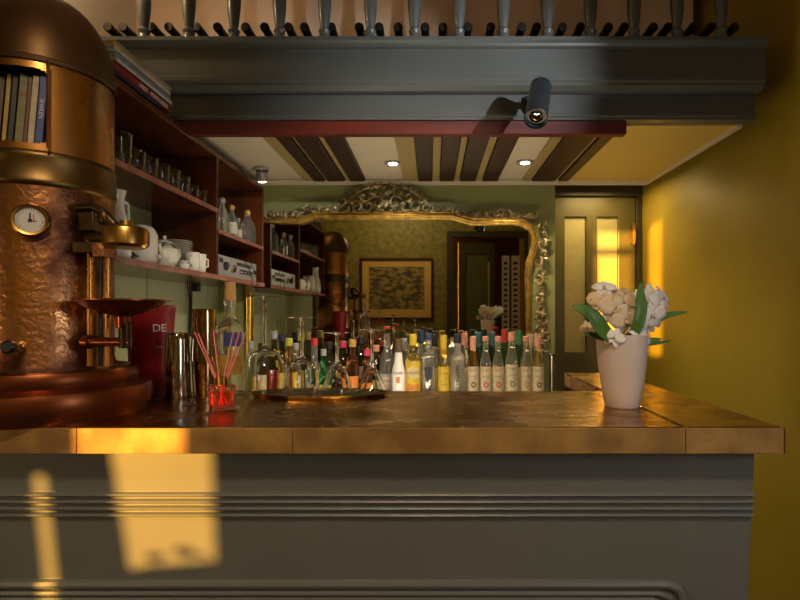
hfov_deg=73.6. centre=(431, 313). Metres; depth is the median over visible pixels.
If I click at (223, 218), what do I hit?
liquor bottle
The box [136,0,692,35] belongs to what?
wall
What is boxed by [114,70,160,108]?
book
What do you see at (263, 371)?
bowl
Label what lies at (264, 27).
wine bottle
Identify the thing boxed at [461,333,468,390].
liquor bottle
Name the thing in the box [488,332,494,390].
liquor bottle
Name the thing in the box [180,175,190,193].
tumbler
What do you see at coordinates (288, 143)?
plank
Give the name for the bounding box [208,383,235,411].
glass jar
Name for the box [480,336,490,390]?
liquor bottle
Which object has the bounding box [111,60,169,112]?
book
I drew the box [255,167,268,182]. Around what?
spot lamp
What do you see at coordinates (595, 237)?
door
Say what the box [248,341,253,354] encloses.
liquor bottle
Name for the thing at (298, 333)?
liquor bottle
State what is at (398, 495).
bar counter
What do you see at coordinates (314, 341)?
liquor bottle
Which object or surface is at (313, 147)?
plank
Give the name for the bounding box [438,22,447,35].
wine bottle
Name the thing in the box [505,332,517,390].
liquor bottle
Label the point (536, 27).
wine bottle
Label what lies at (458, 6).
baluster
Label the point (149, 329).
ice bucket
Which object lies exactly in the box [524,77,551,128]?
spotlight
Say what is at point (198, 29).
wine bottle
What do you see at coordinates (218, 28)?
wine bottle
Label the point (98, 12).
wall
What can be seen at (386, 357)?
liquor bottle
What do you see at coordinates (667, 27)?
wine bottle
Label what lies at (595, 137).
ceiling slat
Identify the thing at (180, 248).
plate
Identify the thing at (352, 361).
liquor bottle
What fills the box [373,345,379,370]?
liquor bottle
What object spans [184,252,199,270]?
mug
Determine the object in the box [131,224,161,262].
coffee pot
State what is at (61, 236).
coffee machine
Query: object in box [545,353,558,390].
candlestick
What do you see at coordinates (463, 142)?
ceiling slat
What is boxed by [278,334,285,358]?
liquor bottle
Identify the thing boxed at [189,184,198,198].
tumbler
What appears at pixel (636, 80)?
fascia
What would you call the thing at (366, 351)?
liquor bottle
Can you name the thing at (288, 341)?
liquor bottle
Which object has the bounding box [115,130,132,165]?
tumbler
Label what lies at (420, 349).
liquor bottle
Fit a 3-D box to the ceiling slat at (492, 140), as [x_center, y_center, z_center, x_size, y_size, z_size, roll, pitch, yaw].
[0.229,-0.661,2.248,0.029,0.012,0.744,0,0,0]
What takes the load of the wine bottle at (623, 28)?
on the floor
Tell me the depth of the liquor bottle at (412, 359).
2.30 m
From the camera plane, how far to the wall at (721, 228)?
2.09 m
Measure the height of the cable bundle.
0.232 m
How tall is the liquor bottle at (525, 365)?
0.280 m
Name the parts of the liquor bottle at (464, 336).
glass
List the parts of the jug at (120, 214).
handle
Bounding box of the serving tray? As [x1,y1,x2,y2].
[253,387,389,400]
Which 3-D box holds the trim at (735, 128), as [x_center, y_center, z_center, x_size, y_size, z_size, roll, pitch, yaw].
[1.083,-0.679,2.291,0.025,0.042,0.818,0,0,0]
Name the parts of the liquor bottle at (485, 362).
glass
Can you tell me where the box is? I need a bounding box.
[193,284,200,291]
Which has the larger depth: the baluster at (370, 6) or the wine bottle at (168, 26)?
the wine bottle at (168, 26)
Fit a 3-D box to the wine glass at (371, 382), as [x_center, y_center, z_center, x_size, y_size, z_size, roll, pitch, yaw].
[-0.147,0.114,1.310,0.084,0.156,0.084,0,0,0]
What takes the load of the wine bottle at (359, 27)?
on the floor
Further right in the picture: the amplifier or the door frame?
the door frame
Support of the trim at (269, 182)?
attached to the wall at (540, 199)
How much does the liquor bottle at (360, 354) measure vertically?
0.275 m
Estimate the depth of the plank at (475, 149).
2.20 m
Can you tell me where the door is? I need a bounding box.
[555,197,635,390]
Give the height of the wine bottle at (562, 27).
0.045 m
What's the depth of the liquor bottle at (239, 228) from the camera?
2.32 m
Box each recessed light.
[384,160,399,166]
[516,159,533,165]
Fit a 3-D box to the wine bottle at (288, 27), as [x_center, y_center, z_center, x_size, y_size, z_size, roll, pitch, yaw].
[-0.502,-1.004,2.013,0.045,0.045,0.305,0,0,0]
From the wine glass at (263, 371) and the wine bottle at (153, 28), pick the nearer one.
the wine glass at (263, 371)
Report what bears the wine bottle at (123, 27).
on the floor
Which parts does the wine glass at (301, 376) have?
stem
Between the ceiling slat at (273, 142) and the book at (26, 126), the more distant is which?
the ceiling slat at (273, 142)
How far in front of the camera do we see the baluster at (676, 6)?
1.80 m
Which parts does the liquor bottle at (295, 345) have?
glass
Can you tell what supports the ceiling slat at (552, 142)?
attached to the ceiling at (245, 153)
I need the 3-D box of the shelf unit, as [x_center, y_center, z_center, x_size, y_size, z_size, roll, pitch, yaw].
[-0.942,-0.374,1.960,0.252,0.485,1.280,0,0,0]
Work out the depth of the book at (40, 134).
1.01 m
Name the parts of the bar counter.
panel moulding, panel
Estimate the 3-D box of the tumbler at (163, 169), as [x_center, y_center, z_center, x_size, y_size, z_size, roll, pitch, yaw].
[-0.860,-0.437,1.688,0.058,0.069,0.058,0,0,0]
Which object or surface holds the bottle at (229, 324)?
on the bar counter
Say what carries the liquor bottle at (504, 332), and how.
on the countertop
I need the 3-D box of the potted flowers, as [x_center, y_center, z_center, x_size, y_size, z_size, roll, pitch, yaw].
[0.425,0.064,1.157,0.280,0.273,0.107,0,0,-7]
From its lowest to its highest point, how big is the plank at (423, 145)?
0.021 m
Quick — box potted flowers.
[572,281,687,408]
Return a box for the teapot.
[157,235,180,266]
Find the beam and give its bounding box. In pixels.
[176,121,626,136]
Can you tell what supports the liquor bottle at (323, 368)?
on the countertop
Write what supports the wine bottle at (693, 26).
on the floor
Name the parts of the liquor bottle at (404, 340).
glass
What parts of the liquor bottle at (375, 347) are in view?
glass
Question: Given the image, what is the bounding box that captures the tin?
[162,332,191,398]
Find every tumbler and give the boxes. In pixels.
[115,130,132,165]
[132,148,146,171]
[145,156,158,178]
[158,163,169,183]
[169,169,180,189]
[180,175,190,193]
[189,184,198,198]
[199,189,207,202]
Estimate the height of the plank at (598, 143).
0.021 m
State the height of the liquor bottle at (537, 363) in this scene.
0.280 m
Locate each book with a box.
[0,76,6,139]
[1,74,12,139]
[7,74,19,140]
[14,74,28,141]
[23,77,32,141]
[27,75,39,142]
[35,76,45,143]
[103,40,169,90]
[105,44,170,95]
[108,51,170,99]
[110,56,171,105]
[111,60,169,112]
[114,40,171,90]
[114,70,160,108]
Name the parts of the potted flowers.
flower, flower, flower, flower, flower, flower, flower, flower pot, flower, flower, flower, flower, flower, flower, flower, flower, flower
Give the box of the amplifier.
[218,254,257,291]
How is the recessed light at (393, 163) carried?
in the ceiling at (245, 153)
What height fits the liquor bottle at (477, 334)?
0.293 m
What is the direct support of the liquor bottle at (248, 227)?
on the shelf unit
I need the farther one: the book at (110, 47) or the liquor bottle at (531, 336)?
the liquor bottle at (531, 336)
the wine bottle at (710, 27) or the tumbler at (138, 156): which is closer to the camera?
the tumbler at (138, 156)
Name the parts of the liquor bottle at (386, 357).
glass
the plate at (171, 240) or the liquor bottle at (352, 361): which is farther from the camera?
the liquor bottle at (352, 361)
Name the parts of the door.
pane, pane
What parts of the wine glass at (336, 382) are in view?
stem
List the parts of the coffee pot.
lid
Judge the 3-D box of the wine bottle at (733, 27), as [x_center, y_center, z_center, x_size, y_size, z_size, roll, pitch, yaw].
[1.057,-1.004,2.013,0.045,0.045,0.305,0,0,0]
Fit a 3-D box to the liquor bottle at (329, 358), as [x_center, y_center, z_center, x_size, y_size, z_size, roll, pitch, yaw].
[-0.473,0.252,2.450,0.055,0.247,0.055,0,0,0]
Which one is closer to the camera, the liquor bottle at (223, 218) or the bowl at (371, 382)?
the bowl at (371, 382)
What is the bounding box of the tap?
[0,340,26,353]
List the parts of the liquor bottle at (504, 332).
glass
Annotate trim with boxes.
[254,180,647,184]
[648,125,741,183]
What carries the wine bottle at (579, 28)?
on the floor
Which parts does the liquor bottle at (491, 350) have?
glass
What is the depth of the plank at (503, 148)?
2.20 m
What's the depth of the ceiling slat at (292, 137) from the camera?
2.22 m
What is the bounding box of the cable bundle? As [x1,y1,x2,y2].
[187,283,192,336]
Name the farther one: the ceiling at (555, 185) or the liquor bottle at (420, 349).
the ceiling at (555, 185)
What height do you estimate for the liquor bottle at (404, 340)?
0.266 m
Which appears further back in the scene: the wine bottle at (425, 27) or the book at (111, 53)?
the wine bottle at (425, 27)
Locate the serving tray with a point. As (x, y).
(318, 396)
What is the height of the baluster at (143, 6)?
0.420 m
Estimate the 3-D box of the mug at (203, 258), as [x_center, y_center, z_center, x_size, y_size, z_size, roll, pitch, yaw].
[-0.844,-0.184,1.942,0.060,0.066,0.050,0,0,-28]
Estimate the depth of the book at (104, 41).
1.49 m
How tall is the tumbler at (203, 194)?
0.052 m
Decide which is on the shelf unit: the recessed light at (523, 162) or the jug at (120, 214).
the jug at (120, 214)
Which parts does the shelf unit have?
panel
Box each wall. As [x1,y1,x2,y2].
[64,0,135,35]
[115,204,217,390]
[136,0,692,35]
[218,185,554,390]
[642,0,799,599]
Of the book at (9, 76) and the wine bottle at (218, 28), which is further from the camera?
the wine bottle at (218, 28)
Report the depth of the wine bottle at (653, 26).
1.86 m
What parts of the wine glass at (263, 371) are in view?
stem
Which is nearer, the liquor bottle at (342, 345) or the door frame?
the liquor bottle at (342, 345)
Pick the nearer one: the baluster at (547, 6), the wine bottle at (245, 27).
the baluster at (547, 6)
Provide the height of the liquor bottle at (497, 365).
0.280 m
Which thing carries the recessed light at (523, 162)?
in the ceiling at (245, 153)
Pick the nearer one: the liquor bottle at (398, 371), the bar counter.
the bar counter
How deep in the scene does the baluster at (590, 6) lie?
1.80 m
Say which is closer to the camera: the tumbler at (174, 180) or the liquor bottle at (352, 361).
the tumbler at (174, 180)
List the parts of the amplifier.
knob, knob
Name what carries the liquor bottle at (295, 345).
on the countertop
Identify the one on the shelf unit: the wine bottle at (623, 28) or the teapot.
the teapot
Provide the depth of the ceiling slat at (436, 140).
2.23 m
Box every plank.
[275,137,324,180]
[294,137,344,180]
[323,137,364,180]
[414,137,432,180]
[440,137,460,180]
[460,137,489,180]
[482,137,518,180]
[532,137,594,180]
[558,137,612,180]
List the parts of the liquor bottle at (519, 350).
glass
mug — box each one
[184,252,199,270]
[199,254,208,271]
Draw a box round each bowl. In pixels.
[241,346,287,393]
[285,357,318,395]
[322,362,351,394]
[355,362,387,394]
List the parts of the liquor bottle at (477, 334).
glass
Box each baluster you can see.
[136,0,151,35]
[182,0,195,35]
[227,0,240,35]
[273,0,285,35]
[318,0,330,35]
[364,0,376,35]
[408,0,420,35]
[452,0,465,35]
[497,0,509,35]
[541,0,553,35]
[584,0,596,35]
[627,0,640,35]
[670,0,683,35]
[713,0,728,35]
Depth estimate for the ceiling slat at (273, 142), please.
2.23 m
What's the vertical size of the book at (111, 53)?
0.012 m
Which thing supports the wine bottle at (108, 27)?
on the floor
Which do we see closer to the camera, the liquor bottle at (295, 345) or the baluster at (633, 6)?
the baluster at (633, 6)
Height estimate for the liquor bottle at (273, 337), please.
0.298 m
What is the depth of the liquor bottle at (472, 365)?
2.31 m
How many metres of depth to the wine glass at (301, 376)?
1.25 m
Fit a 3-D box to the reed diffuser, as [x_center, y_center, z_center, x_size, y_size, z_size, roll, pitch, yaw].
[-0.445,0.118,1.121,0.096,0.165,0.058,0,0,-32]
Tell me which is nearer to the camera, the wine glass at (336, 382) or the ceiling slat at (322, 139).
the wine glass at (336, 382)
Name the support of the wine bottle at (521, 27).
on the floor
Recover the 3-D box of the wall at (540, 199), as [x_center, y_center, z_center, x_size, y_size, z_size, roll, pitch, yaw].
[-0.277,0.285,2.920,1.786,2.070,0.500,0,0,0]
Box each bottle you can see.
[103,22,122,35]
[118,22,137,35]
[149,22,164,35]
[164,22,181,35]
[193,22,208,35]
[213,22,227,35]
[217,282,243,393]
[218,198,228,232]
[229,205,236,235]
[237,218,241,237]
[240,210,254,242]
[241,22,255,35]
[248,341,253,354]
[260,22,273,35]
[270,331,279,353]
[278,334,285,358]
[284,22,296,35]
[285,338,292,365]
[293,343,298,360]
[298,333,306,357]
[300,22,312,35]
[305,332,310,360]
[311,338,319,387]
[318,349,326,387]
[326,342,333,371]
[328,22,338,35]
[339,341,346,368]
[346,339,358,387]
[355,22,364,35]
[356,336,364,382]
[361,349,369,378]
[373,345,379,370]
[375,22,384,35]
[379,326,393,390]
[391,339,404,390]
[394,22,402,35]
[401,338,406,368]
[405,334,420,390]
[417,330,424,356]
[420,22,429,35]
[421,333,435,390]
[432,334,439,390]
[437,335,449,390]
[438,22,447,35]
[450,334,464,390]
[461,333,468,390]
[463,22,471,35]
[467,336,478,390]
[475,332,481,390]
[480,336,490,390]
[485,22,494,35]
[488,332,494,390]
[492,336,503,390]
[501,329,507,390]
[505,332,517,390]
[515,22,525,35]
[515,331,522,390]
[520,336,531,390]
[528,334,533,362]
[529,22,540,35]
[532,336,543,390]
[554,22,566,35]
[572,22,584,35]
[599,22,612,35]
[614,22,628,35]
[642,22,657,35]
[656,22,672,35]
[682,22,697,35]
[698,22,715,35]
[727,22,738,35]
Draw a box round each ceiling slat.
[263,137,313,180]
[292,137,326,180]
[319,137,349,180]
[394,137,417,180]
[433,137,440,180]
[454,137,467,180]
[476,137,496,180]
[523,137,561,180]
[555,137,596,180]
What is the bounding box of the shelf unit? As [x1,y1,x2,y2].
[115,76,264,286]
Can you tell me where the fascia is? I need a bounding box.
[100,36,769,124]
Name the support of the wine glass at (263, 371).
on the serving tray
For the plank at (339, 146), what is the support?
attached to the ceiling at (245, 153)
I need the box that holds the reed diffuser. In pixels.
[194,331,246,411]
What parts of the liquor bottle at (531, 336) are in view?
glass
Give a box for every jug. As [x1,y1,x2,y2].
[115,189,131,258]
[178,260,188,268]
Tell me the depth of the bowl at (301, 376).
1.25 m
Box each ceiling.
[197,125,734,179]
[555,185,642,185]
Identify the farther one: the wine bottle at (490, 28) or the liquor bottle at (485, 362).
the liquor bottle at (485, 362)
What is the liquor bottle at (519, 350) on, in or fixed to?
on the countertop
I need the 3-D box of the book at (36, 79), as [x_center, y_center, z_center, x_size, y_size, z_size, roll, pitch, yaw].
[-0.767,-0.382,1.031,0.020,0.139,0.060,0,0,-30]
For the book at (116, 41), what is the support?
on the book at (104, 41)
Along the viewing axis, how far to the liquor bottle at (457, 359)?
2.29 m
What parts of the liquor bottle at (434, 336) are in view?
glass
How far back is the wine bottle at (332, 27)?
1.86 m
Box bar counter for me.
[0,373,784,599]
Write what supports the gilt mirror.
attached to the wall at (540, 199)
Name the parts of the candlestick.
drip plate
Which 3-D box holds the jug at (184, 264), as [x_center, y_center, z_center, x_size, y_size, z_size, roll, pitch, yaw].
[-0.838,-0.166,1.800,0.034,0.030,0.034,0,0,0]
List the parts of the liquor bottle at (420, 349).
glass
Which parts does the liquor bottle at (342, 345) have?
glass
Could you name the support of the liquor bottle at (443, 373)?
on the countertop
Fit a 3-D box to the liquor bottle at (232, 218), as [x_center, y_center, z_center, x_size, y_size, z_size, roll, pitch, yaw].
[-0.850,-0.395,2.265,0.042,0.139,0.042,0,0,0]
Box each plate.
[158,239,192,242]
[173,242,192,245]
[175,244,192,247]
[177,247,192,250]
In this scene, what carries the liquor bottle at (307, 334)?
on the countertop
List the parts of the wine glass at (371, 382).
stem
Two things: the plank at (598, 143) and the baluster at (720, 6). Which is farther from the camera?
the plank at (598, 143)
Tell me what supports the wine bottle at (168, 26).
on the floor
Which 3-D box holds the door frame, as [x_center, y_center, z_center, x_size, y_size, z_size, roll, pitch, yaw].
[0.925,0.270,3.205,0.650,2.100,0.130,0,0,0]
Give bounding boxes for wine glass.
[241,295,287,393]
[285,317,318,395]
[322,332,351,394]
[355,329,387,394]
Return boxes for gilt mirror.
[246,181,551,370]
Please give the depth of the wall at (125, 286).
2.11 m
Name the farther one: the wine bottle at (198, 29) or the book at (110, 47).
the wine bottle at (198, 29)
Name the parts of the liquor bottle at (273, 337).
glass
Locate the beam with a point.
(197, 128)
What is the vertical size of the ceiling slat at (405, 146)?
0.012 m
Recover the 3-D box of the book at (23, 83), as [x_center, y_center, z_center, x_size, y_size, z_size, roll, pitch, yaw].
[-0.785,-0.382,1.025,0.022,0.139,0.062,0,0,-30]
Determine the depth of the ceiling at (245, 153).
2.22 m
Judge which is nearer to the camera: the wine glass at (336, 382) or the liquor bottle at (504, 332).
the wine glass at (336, 382)
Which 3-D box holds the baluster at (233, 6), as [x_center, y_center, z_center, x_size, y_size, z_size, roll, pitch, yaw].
[-0.676,-1.130,1.820,0.046,0.420,0.046,0,0,0]
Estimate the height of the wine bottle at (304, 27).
0.045 m
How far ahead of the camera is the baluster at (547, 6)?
1.80 m
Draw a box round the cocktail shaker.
[190,309,217,397]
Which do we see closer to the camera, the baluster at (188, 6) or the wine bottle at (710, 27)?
the baluster at (188, 6)
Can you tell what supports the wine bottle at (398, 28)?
on the floor
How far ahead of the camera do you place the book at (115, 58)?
1.52 m
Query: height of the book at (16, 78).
0.138 m
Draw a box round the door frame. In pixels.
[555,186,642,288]
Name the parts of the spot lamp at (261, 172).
ceiling plate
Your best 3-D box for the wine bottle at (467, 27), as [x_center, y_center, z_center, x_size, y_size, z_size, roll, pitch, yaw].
[0.126,-1.004,2.013,0.045,0.045,0.305,0,0,0]
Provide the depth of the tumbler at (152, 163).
1.60 m
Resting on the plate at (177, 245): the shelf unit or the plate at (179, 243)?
the plate at (179, 243)
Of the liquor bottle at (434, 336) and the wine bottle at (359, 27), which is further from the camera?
the liquor bottle at (434, 336)
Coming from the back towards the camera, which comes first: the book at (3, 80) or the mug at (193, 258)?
the mug at (193, 258)
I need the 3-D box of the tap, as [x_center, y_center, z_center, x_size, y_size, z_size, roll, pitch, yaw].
[-0.753,0.059,0.964,0.027,0.024,0.052,0,0,0]
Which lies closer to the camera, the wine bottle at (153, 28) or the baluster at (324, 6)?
the baluster at (324, 6)
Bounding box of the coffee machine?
[0,0,170,429]
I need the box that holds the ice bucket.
[127,305,175,394]
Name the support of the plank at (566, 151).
attached to the ceiling at (245, 153)
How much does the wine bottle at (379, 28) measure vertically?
0.045 m
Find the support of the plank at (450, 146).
attached to the ceiling at (245, 153)
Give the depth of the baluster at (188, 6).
1.80 m
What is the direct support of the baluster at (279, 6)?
on the fascia
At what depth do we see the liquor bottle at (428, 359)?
2.31 m
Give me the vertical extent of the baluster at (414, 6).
0.420 m
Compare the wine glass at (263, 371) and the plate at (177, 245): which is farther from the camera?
the plate at (177, 245)

